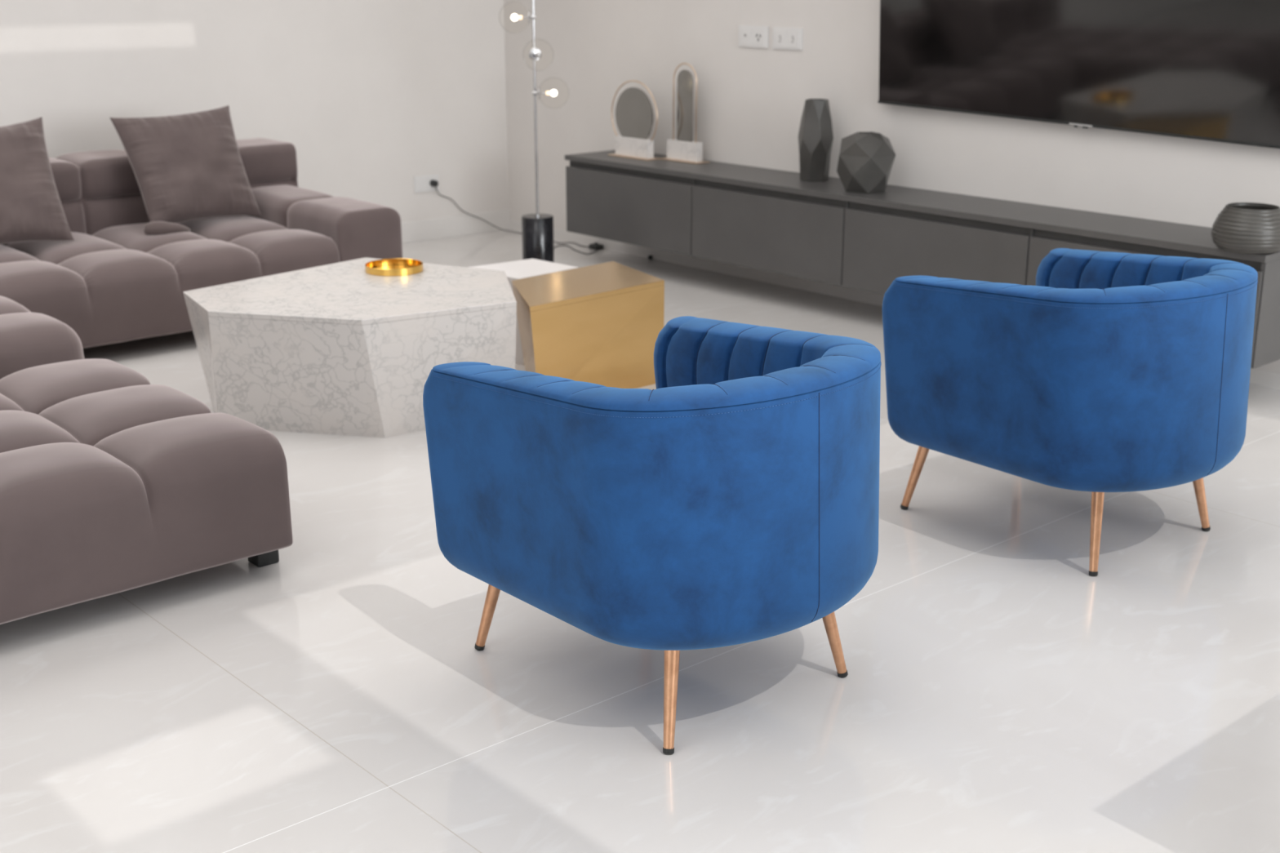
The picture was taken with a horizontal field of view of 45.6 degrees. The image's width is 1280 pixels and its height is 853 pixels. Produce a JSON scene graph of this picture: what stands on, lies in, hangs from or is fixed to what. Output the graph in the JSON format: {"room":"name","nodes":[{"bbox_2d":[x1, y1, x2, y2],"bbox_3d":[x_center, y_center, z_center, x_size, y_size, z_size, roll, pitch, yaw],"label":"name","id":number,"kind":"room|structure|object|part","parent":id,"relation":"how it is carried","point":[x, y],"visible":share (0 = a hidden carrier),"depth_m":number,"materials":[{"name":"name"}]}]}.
{"room":"living room","nodes":[
{"label":"living room","id":0,"kind":"room"},
{"bbox_2d":[0,0,508,222],"bbox_3d":[-4.260,-1.835,6.398,9.040,3.000,0.120,-14,22,-39],"label":"wall","id":1,"kind":"structure","parent":0,"point":[371,97],"depth_m":8.50,"materials":[{"name":"paint"}]},
{"bbox_2d":[413,173,439,192],"bbox_3d":[-1.281,-1.460,9.158,0.175,0.099,0.013,-14,22,-39],"label":"wall socket","id":2,"kind":"object","parent":1,"relation":"attached to","point":[421,183],"visible":1,"depth_m":9.14,"materials":[{"name":"white plastic"}]},
{"bbox_2d":[400,208,510,243],"bbox_3d":[-4.171,-0.457,6.805,8.920,0.125,0.012,-14,22,-39],"label":"baseboard","id":3,"kind":"structure","parent":1,"relation":"attached to","point":[461,224],"depth_m":9.35,"materials":[{"name":"paint"}]},
{"bbox_2d":[0,228,1279,852],"bbox_3d":[-0.392,0.906,2.733,9.120,0.120,11.650,-14,22,-39],"label":"floor","id":4,"kind":"structure","parent":0,"point":[997,694],"depth_m":3.54,"materials":[{"name":"tile"}]},
{"bbox_2d":[0,358,293,624],"bbox_3d":[-1.774,0.186,4.174,1.187,0.423,1.212,-14,22,-39],"label":"ottoman","id":5,"kind":"object","parent":4,"relation":"on","point":[113,481],"visible":1,"depth_m":3.93,"materials":[{"name":"beige fabric"}]},
{"bbox_2d":[0,137,403,379],"bbox_3d":[-2.420,-0.633,6.346,3.137,0.729,2.332,-14,22,-39],"label":"sectional sofa","id":6,"kind":"object","parent":4,"relation":"on","point":[116,282],"visible":0.67,"depth_m":6.77,"materials":[{"name":"beige fabric"}]},
{"bbox_2d":[0,116,74,244],"bbox_3d":[-2.814,-1.051,6.609,0.611,0.517,0.348,-14,22,-39],"label":"throw pillow","id":7,"kind":"object","parent":6,"relation":"on","point":[31,209],"visible":1,"depth_m":6.63,"materials":[{"name":"beige fabric"}]},
{"bbox_3d":[-3.058,-1.005,6.989,3.137,0.390,0.403,-14,22,-39],"label":"backrest","id":8,"kind":"part","parent":6,"relation":"part of","materials":[{"name":"beige fabric"}]},
{"bbox_3d":[-2.296,-0.682,6.897,1.584,0.347,1.042,-14,22,-39],"label":"seat","id":9,"kind":"part","parent":6,"relation":"part of","materials":[{"name":"beige fabric"}]},
{"bbox_2d":[109,105,261,235],"bbox_3d":[-2.121,-1.211,7.188,0.629,0.544,0.382,-14,22,-39],"label":"throw pillow","id":10,"kind":"object","parent":6,"relation":"on","point":[186,166],"visible":1,"depth_m":7.13,"materials":[{"name":"beige fabric"}]},
{"bbox_3d":[-1.685,-0.944,7.589,0.342,0.445,1.342,-14,22,-39],"label":"armrest","id":11,"kind":"part","parent":6,"relation":"part of","materials":[{"name":"beige fabric"}]},
{"bbox_2d":[182,257,516,437],"bbox_3d":[-1.025,-0.293,5.707,1.204,0.450,1.093,-14,22,-39],"label":"coffee table","id":12,"kind":"object","parent":4,"relation":"on","point":[336,348],"visible":0.98,"depth_m":5.37,"materials":[{"name":"stone"}]},
{"bbox_2d":[364,257,423,275],"bbox_3d":[-0.964,-0.625,5.975,0.226,0.028,0.226,-14,22,-39],"label":"tray","id":13,"kind":"object","parent":12,"relation":"on","point":[397,266],"visible":1,"depth_m":6.01,"materials":[{"name":"gold metal"}]},
{"bbox_2d":[429,0,604,262],"bbox_3d":[-0.696,-1.848,8.611,0.846,1.740,1.379,-14,22,-39],"label":"floor lamp","id":14,"kind":"object","parent":4,"relation":"on","point":[537,229],"visible":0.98,"depth_m":8.19,"materials":[{"name":"black metal"}]},
{"bbox_3d":[-0.653,-2.131,7.935,0.033,0.033,0.033,-14,22,-39],"label":"bulb","id":15,"kind":"part","parent":14,"relation":"part of","materials":[{"name":"white glass"}]},
{"bbox_3d":[-0.527,-1.926,7.897,0.033,0.033,0.033,-14,22,-39],"label":"bulb","id":16,"kind":"part","parent":14,"relation":"part of","materials":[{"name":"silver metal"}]},
{"bbox_3d":[-0.455,-1.762,8.047,0.033,0.033,0.033,-14,22,-39],"label":"bulb","id":17,"kind":"part","parent":14,"relation":"part of","materials":[{"name":"white glass"}]},
{"bbox_2d":[588,242,604,249],"bbox_3d":[-0.257,-1.062,8.950,0.060,0.037,0.080,-14,22,-39],"label":"switch","id":18,"kind":"object","parent":14,"relation":"attached to","point":[596,246],"depth_m":8.93,"materials":[{"name":"black plastic"}]},
{"bbox_2d":[466,258,578,365],"bbox_3d":[-0.500,-0.483,6.453,0.395,0.380,0.341,-14,22,-39],"label":"side table","id":19,"kind":"object","parent":4,"relation":"on","point":[523,268],"visible":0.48,"depth_m":6.38,"materials":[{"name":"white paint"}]},
{"bbox_2d":[511,261,664,388],"bbox_3d":[-0.248,-0.355,5.953,0.807,0.425,0.473,-14,22,-39],"label":"side table","id":20,"kind":"object","parent":4,"relation":"on","point":[602,324],"visible":0.98,"depth_m":5.81,"materials":[{"name":"gold metal"}]},
{"bbox_2d":[422,315,881,754],"bbox_3d":[0.086,0.196,3.487,0.820,0.807,0.879,-14,22,-39],"label":"armchair","id":21,"kind":"object","parent":4,"relation":"on","point":[734,500],"visible":1,"depth_m":3.12,"materials":[{"name":"blue fabric"}]},
{"bbox_3d":[-0.354,0.412,3.680,0.093,0.258,0.036,-1,17,-5],"label":"leg","id":22,"kind":"part","parent":21,"relation":"part of","materials":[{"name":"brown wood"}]},
{"bbox_3d":[0.081,0.021,3.440,0.802,0.444,0.850,-14,22,-39],"label":"channelled backrest","id":23,"kind":"part","parent":21,"relation":"part of","materials":[{"name":"blue fabric"}]},
{"bbox_3d":[0.063,0.550,3.226,0.036,0.258,0.093,4,17,12],"label":"leg","id":24,"kind":"part","parent":21,"relation":"part of","materials":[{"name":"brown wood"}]},
{"bbox_3d":[0.438,0.454,3.542,0.093,0.258,0.036,-1,17,-5],"label":"leg","id":25,"kind":"part","parent":21,"relation":"part of","materials":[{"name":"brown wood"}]},
{"bbox_2d":[882,248,1257,575],"bbox_3d":[1.283,-0.088,4.426,0.820,0.807,0.879,-13,21,-37],"label":"armchair","id":26,"kind":"object","parent":4,"relation":"on","point":[1113,371],"visible":1,"depth_m":4.07,"materials":[{"name":"blue fabric"}]},
{"bbox_3d":[0.849,0.122,4.637,0.093,0.258,0.036,-1,17,-2],"label":"leg","id":27,"kind":"part","parent":26,"relation":"part of","materials":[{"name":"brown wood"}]},
{"bbox_3d":[1.278,-0.264,4.379,0.802,0.444,0.850,-13,21,-37],"label":"channelled backrest","id":28,"kind":"part","parent":26,"relation":"part of","materials":[{"name":"blue fabric"}]},
{"bbox_3d":[1.244,0.265,4.166,0.036,0.258,0.093,4,17,14],"label":"leg","id":29,"kind":"part","parent":26,"relation":"part of","materials":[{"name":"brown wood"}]},
{"bbox_3d":[1.634,0.174,4.465,0.093,0.258,0.036,-1,17,-2],"label":"leg","id":30,"kind":"part","parent":26,"relation":"part of","materials":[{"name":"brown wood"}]},
{"bbox_2d":[503,0,1279,373],"bbox_3d":[2.994,-1.456,5.146,0.120,3.000,11.670,-14,22,-39],"label":"wall","id":31,"kind":"structure","parent":0,"point":[751,100],"depth_m":7.64,"materials":[{"name":"paint"}]},
{"bbox_2d":[737,25,768,48],"bbox_3d":[0.579,-1.982,7.744,0.014,0.108,0.211,-14,22,-39],"label":"wall socket","id":32,"kind":"object","parent":31,"relation":"attached to","point":[749,36],"visible":1,"depth_m":7.74,"materials":[{"name":"white plastic"}]},
{"bbox_2d":[772,26,803,49],"bbox_3d":[0.737,-1.930,7.574,0.013,0.107,0.205,-14,22,-39],"label":"wall socket","id":33,"kind":"object","parent":31,"relation":"attached to","point":[783,37],"visible":1,"depth_m":7.57,"materials":[{"name":"white plastic"}]},
{"bbox_2d":[509,219,1279,388],"bbox_3d":[2.958,-0.033,5.521,0.004,0.060,11.438,-14,22,-39],"label":"baseboard","id":34,"kind":"structure","parent":31,"relation":"attached to","point":[1257,376],"depth_m":8.12,"materials":[{"name":"paint"}]},
{"bbox_2d":[564,149,1279,368],"bbox_3d":[1.081,-0.895,7.155,0.423,0.426,4.053,-14,22,-39],"label":"media cabinet","id":35,"kind":"object","parent":31,"relation":"attached to","point":[773,220],"visible":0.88,"depth_m":7.00,"materials":[{"name":"grey paint"}]},
{"bbox_3d":[-0.069,-1.159,8.127,0.020,0.362,1.014,-14,22,-39],"label":"drawer","id":36,"kind":"part","parent":35,"relation":"part of","materials":[{"name":"grey paint"}]},
{"bbox_2d":[608,80,660,160],"bbox_3d":[-0.032,-1.666,8.254,0.100,0.412,0.379,-14,22,-39],"label":"mirror","id":37,"kind":"object","parent":35,"relation":"on","point":[633,108],"visible":1,"depth_m":8.24,"materials":[{"name":"white stone"}]},
{"bbox_3d":[-0.032,-1.696,8.245,0.008,0.274,0.304,-14,22,-39],"label":"glass","id":38,"kind":"part","parent":37,"relation":"part of","materials":[{"name":"mirror"}]},
{"bbox_3d":[-0.032,-1.472,8.313,0.100,0.006,0.330,-14,22,-39],"label":"plate","id":39,"kind":"part","parent":37,"relation":"part of","materials":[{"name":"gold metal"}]},
{"bbox_2d":[659,62,710,164],"bbox_3d":[0.238,-1.667,8.084,0.100,0.512,0.296,-14,22,-39],"label":"mirror","id":40,"kind":"object","parent":35,"relation":"on","point":[682,149],"visible":1,"depth_m":8.08,"materials":[{"name":"white stone"}]},
{"bbox_3d":[0.238,-1.698,8.075,0.008,0.377,0.114,-14,22,-39],"label":"glass","id":41,"kind":"part","parent":40,"relation":"part of","materials":[{"name":"mirror"}]},
{"bbox_3d":[0.238,-1.425,8.158,0.100,0.006,0.296,-14,22,-39],"label":"plate","id":42,"kind":"part","parent":40,"relation":"part of","materials":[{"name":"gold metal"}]},
{"bbox_3d":[0.606,-0.937,7.395,0.020,0.362,1.012,-14,22,-39],"label":"drawer","id":43,"kind":"part","parent":35,"relation":"part of","materials":[{"name":"grey paint"}]},
{"bbox_2d":[798,98,833,181],"bbox_3d":[0.851,-1.389,7.385,0.176,0.385,0.164,9,19,27],"label":"vase","id":44,"kind":"object","parent":35,"relation":"on","point":[815,135],"visible":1,"depth_m":7.33,"materials":[{"name":"grey ceramic"}]},
{"bbox_2d":[836,131,895,193],"bbox_3d":[1.045,-1.225,7.050,0.261,0.265,0.270,11,20,33],"label":"vase","id":45,"kind":"object","parent":35,"relation":"on","point":[866,159],"visible":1,"depth_m":6.96,"materials":[{"name":"grey ceramic"}]},
{"bbox_3d":[1.081,-1.086,7.097,0.423,0.027,4.053,-14,22,-39],"label":"panel","id":46,"kind":"part","parent":35,"relation":"part of","materials":[{"name":"grey paint"}]},
{"bbox_3d":[1.273,-0.717,6.669,0.020,0.362,0.994,-14,22,-39],"label":"drawer","id":47,"kind":"part","parent":35,"relation":"part of","materials":[{"name":"grey paint"}]},
{"bbox_3d":[1.935,-0.499,5.949,0.020,0.362,0.996,-14,22,-39],"label":"drawer","id":48,"kind":"part","parent":35,"relation":"part of","materials":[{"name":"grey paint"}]},
{"bbox_2d":[1211,202,1279,253],"bbox_3d":[2.238,-0.727,5.586,0.268,0.162,0.268,-14,22,-39],"label":"vase","id":49,"kind":"object","parent":35,"relation":"on","point":[1244,228],"visible":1,"depth_m":5.49,"materials":[{"name":"grey ceramic"}]},
{"bbox_3d":[2.417,-0.445,5.718,0.407,0.398,0.018,-14,22,-39],"label":"panel","id":50,"kind":"part","parent":35,"relation":"part of","materials":[{"name":"grey paint"}]},
{"bbox_2d":[877,0,1279,148],"bbox_3d":[1.834,-1.842,6.174,0.131,1.288,2.227,-14,22,-39],"label":"television","id":51,"kind":"object","parent":31,"relation":"attached to","point":[1197,69],"visible":1,"depth_m":6.25,"materials":[{"name":"black glass"}]},
{"bbox_3d":[1.836,-1.843,6.175,0.033,1.240,2.200,-19,26,-37],"label":"casing","id":52,"kind":"part","parent":51,"relation":"part of","materials":[{"name":"black plastic"}]}
]}

